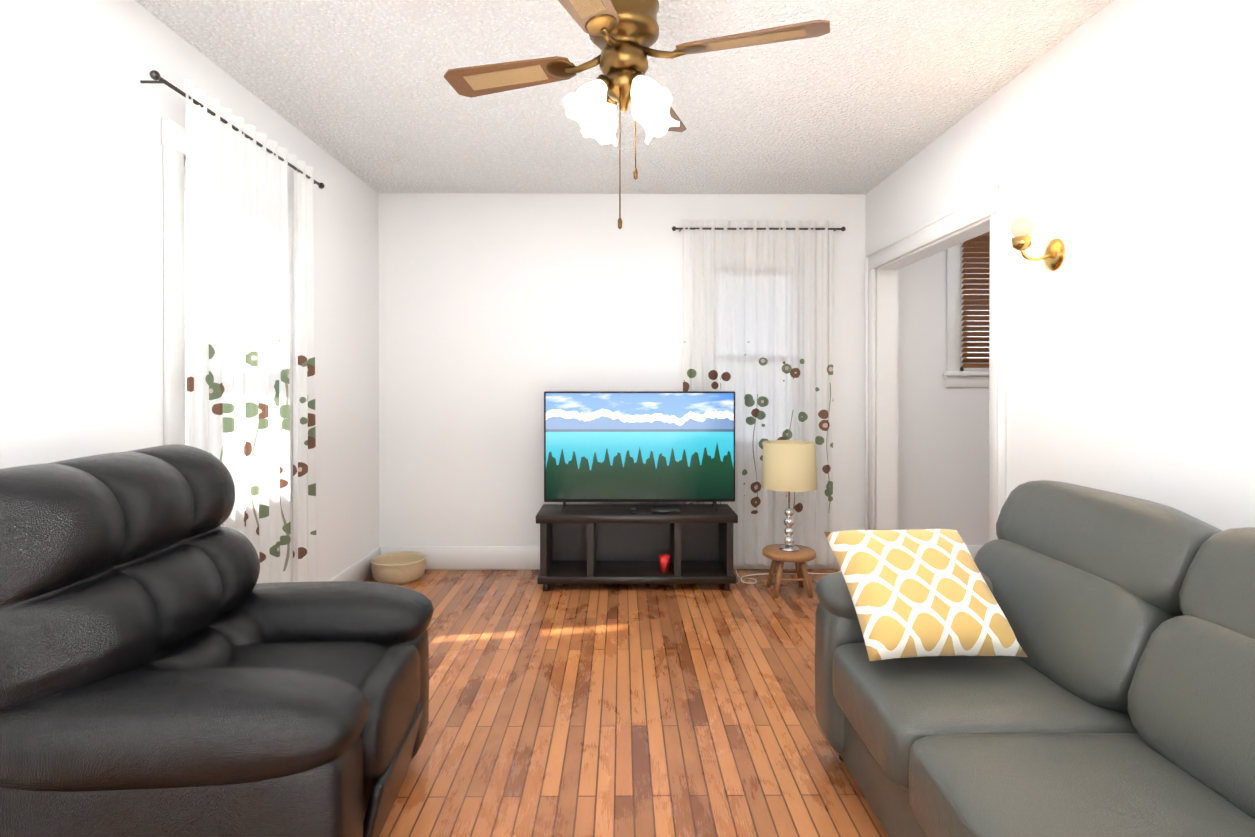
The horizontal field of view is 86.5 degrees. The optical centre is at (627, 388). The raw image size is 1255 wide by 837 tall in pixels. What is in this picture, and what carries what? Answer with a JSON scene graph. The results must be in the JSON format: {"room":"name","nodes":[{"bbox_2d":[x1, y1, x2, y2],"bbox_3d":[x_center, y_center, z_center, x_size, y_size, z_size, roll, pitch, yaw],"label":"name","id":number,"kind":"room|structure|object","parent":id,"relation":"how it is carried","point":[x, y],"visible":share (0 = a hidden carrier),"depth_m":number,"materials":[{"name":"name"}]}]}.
{"room":"living room","nodes":[
{"label":"living room","id":0,"kind":"room"},
{"bbox_2d":[0,0,378,581],"bbox_3d":[-1.757,-0.032,1.727,0.130,2.600,6.017,0,0,-1],"label":"wall","id":1,"kind":"structure","parent":0,"point":[84,110],"depth_m":2.21,"materials":[{"name":"white paint"}]},
{"bbox_2d":[161,118,293,501],"bbox_3d":[-1.743,-0.207,2.923,0.180,1.560,1.010,0,0,-1],"label":"window","id":2,"kind":"structure","parent":1,"relation":"in","point":[173,138],"depth_m":2.48,"materials":[{"name":"white"}]},
{"bbox_2d":[140,70,323,583],"bbox_3d":[-1.645,0.048,2.910,0.112,2.350,1.292,0,0,-1],"label":"curtain","id":3,"kind":"object","parent":1,"relation":"hanging from","point":[237,332],"visible":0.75,"depth_m":2.87,"materials":[{"name":"white fabric"}]},
{"bbox_2d":[329,547,380,581],"bbox_3d":[-1.682,1.188,1.733,0.020,0.160,5.757,0,0,-1],"label":"baseboard","id":4,"kind":"structure","parent":1,"relation":"attached to","point":[361,570],"depth_m":4.24,"materials":[{"name":"white"}]},
{"bbox_2d":[134,0,1113,193],"bbox_3d":[0.875,-1.362,1.744,5.394,0.060,6.017,0,0,-1],"label":"ceiling","id":5,"kind":"structure","parent":0,"point":[864,96],"depth_m":2.94,"materials":[{"name":"white paint"}]},
{"bbox_2d":[444,0,829,228],"bbox_3d":[-0.011,-0.903,2.030,0.914,0.860,0.914,0,0,-28],"label":"fan","id":6,"kind":"object","parent":5,"relation":"hanging from","point":[623,35],"visible":1,"depth_m":1.98,"materials":[{"name":"brown wood"}]},
{"bbox_2d":[365,569,887,836],"bbox_3d":[0.875,1.298,1.757,5.394,0.060,6.017,0,0,-1],"label":"floor","id":7,"kind":"structure","parent":0,"point":[622,710],"depth_m":2.57,"materials":[{"name":"brown wood"}]},
{"bbox_2d":[0,444,433,836],"bbox_3d":[-1.138,0.710,1.847,1.060,1.060,0.974,0,0,-1],"label":"recliner","id":8,"kind":"object","parent":7,"relation":"on","point":[169,667],"visible":1,"depth_m":1.48,"materials":[{"name":"black leather"}]},
{"bbox_2d":[371,551,426,584],"bbox_3d":[-1.502,1.186,4.386,0.352,0.140,0.352,0,0,-1],"label":"bowl","id":9,"kind":"object","parent":7,"relation":"on","point":[398,568],"visible":1,"depth_m":4.28,"materials":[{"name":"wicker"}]},
{"bbox_2d":[536,504,737,590],"bbox_3d":[0.056,1.019,4.295,1.245,0.475,0.390,0,0,-1],"label":"tv stand","id":10,"kind":"object","parent":7,"relation":"on","point":[600,544],"visible":0.98,"depth_m":4.32,"materials":[{"name":"black wood"}]},
{"bbox_2d":[630,508,636,513],"bbox_3d":[0.040,0.772,4.198,0.040,0.016,0.140,0,0,-1],"label":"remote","id":11,"kind":"object","parent":10,"relation":"on","point":[633,510],"visible":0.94,"depth_m":4.17,"materials":[{"name":"black plastic"}]},
{"bbox_2d":[544,391,734,511],"bbox_3d":[0.079,0.401,4.292,1.230,0.759,0.216,0,0,-1],"label":"tv","id":12,"kind":"object","parent":10,"relation":"on","point":[639,446],"visible":1,"depth_m":4.28,"materials":[{"name":"black plastic"}]},
{"bbox_2d":[659,554,669,571],"bbox_3d":[0.234,1.110,4.222,0.072,0.100,0.072,0,0,-1],"label":"cup","id":13,"kind":"object","parent":10,"relation":"in","point":[664,560],"visible":1,"depth_m":4.20,"materials":[{"name":"red plastic"}]},
{"bbox_2d":[651,507,680,513],"bbox_3d":[0.240,0.767,4.190,0.180,0.026,0.100,0,0,-1],"label":"cable box","id":14,"kind":"object","parent":10,"relation":"on","point":[665,510],"visible":0.98,"depth_m":4.14,"materials":[{"name":"black plastic"}]},
{"bbox_2d":[762,544,815,597],"bbox_3d":[0.995,1.128,4.109,0.324,0.266,0.324,0,0,-1],"label":"stool","id":15,"kind":"object","parent":7,"relation":"on","point":[802,556],"visible":0.9,"depth_m":4.02,"materials":[{"name":"brown wood"}]},
{"bbox_2d":[761,440,816,551],"bbox_3d":[0.995,0.663,4.107,0.336,0.662,0.336,0,0,-1],"label":"lamp","id":16,"kind":"object","parent":15,"relation":"on","point":[788,466],"visible":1,"depth_m":3.98,"materials":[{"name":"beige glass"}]},
{"bbox_2d":[733,527,845,583],"bbox_3d":[1.103,1.061,4.427,0.808,0.411,0.312,0,0,-1],"label":"cable","id":17,"kind":"object","parent":7,"relation":"on","point":[766,573],"visible":0.69,"depth_m":4.47,"materials":[{"name":"white plastic"}]},
{"bbox_2d":[815,480,1254,836],"bbox_3d":[1.138,0.788,1.308,0.995,0.964,2.124,0,0,-1],"label":"sofa","id":18,"kind":"object","parent":7,"relation":"on","point":[1118,700],"visible":0.98,"depth_m":1.61,"materials":[{"name":"grey leather"}]},
{"bbox_2d":[824,529,1026,660],"bbox_3d":[0.874,0.607,2.010,0.450,0.150,0.450,0,38,-4],"label":"pillow","id":19,"kind":"object","parent":18,"relation":"on","point":[921,593],"visible":1,"depth_m":1.92,"materials":[{"name":"yellow fabric"}]},
{"bbox_2d":[378,193,988,546],"bbox_3d":[0.913,-0.046,4.695,5.264,2.600,0.130,0,0,-1],"label":"wall","id":20,"kind":"structure","parent":0,"point":[500,314],"depth_m":4.62,"materials":[{"name":"white paint"}]},
{"bbox_2d":[381,546,839,569],"bbox_3d":[-0.018,1.175,4.613,3.341,0.160,0.027,0,0,-1],"label":"baseboard","id":21,"kind":"structure","parent":20,"relation":"attached to","point":[483,558],"depth_m":4.60,"materials":[{"name":"white"}]},
{"bbox_2d":[672,220,845,565],"bbox_3d":[0.894,0.032,4.571,1.187,2.347,0.113,0,0,-1],"label":"curtain","id":22,"kind":"object","parent":20,"relation":"hanging from","point":[757,317],"visible":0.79,"depth_m":4.54,"materials":[{"name":"white fabric"}]},
{"bbox_2d":[943,242,988,386],"bbox_3d":[2.650,-0.606,4.683,0.910,1.200,0.180,0,0,-1],"label":"window","id":23,"kind":"structure","parent":20,"relation":"in","point":[955,374],"depth_m":4.62,"materials":[{"name":"white wood"}]},
{"bbox_2d":[961,231,989,367],"bbox_3d":[2.651,-0.622,4.608,0.680,0.962,0.060,0,0,-1],"label":"window blind","id":24,"kind":"object","parent":23,"relation":"attached to","point":[976,254],"visible":0.33,"depth_m":4.60,"materials":[{"name":"brown wood"}]},
{"bbox_2d":[966,545,982,559],"bbox_3d":[2.600,1.175,4.643,1.633,0.160,0.016,0,0,-1],"label":"baseboard","id":25,"kind":"structure","parent":20,"relation":"attached to","point":[973,549],"depth_m":4.63,"materials":[{"name":"white"}]},
{"bbox_2d":[865,0,1254,530],"bbox_3d":[1.744,-0.032,1.694,0.130,2.600,5.887,0,0,-1],"label":"wall","id":26,"kind":"structure","parent":0,"point":[1111,145],"depth_m":2.22,"materials":[{"name":"white paint"}]},
{"bbox_2d":[865,184,1006,541],"bbox_3d":[1.719,0.178,3.741,0.184,2.161,1.614,0,0,-1],"label":"trim","id":27,"kind":"structure","parent":26,"relation":"attached to","point":[881,377],"depth_m":4.15,"materials":[{"name":"white wood"}]},
{"bbox_2d":[1010,217,1065,271],"bbox_3d":[1.586,-0.562,2.606,0.170,0.213,0.130,0,0,-1],"label":"sconce","id":28,"kind":"object","parent":26,"relation":"attached to","point":[1054,252],"visible":1,"depth_m":2.58,"materials":[{"name":"gold metal"}]}
]}

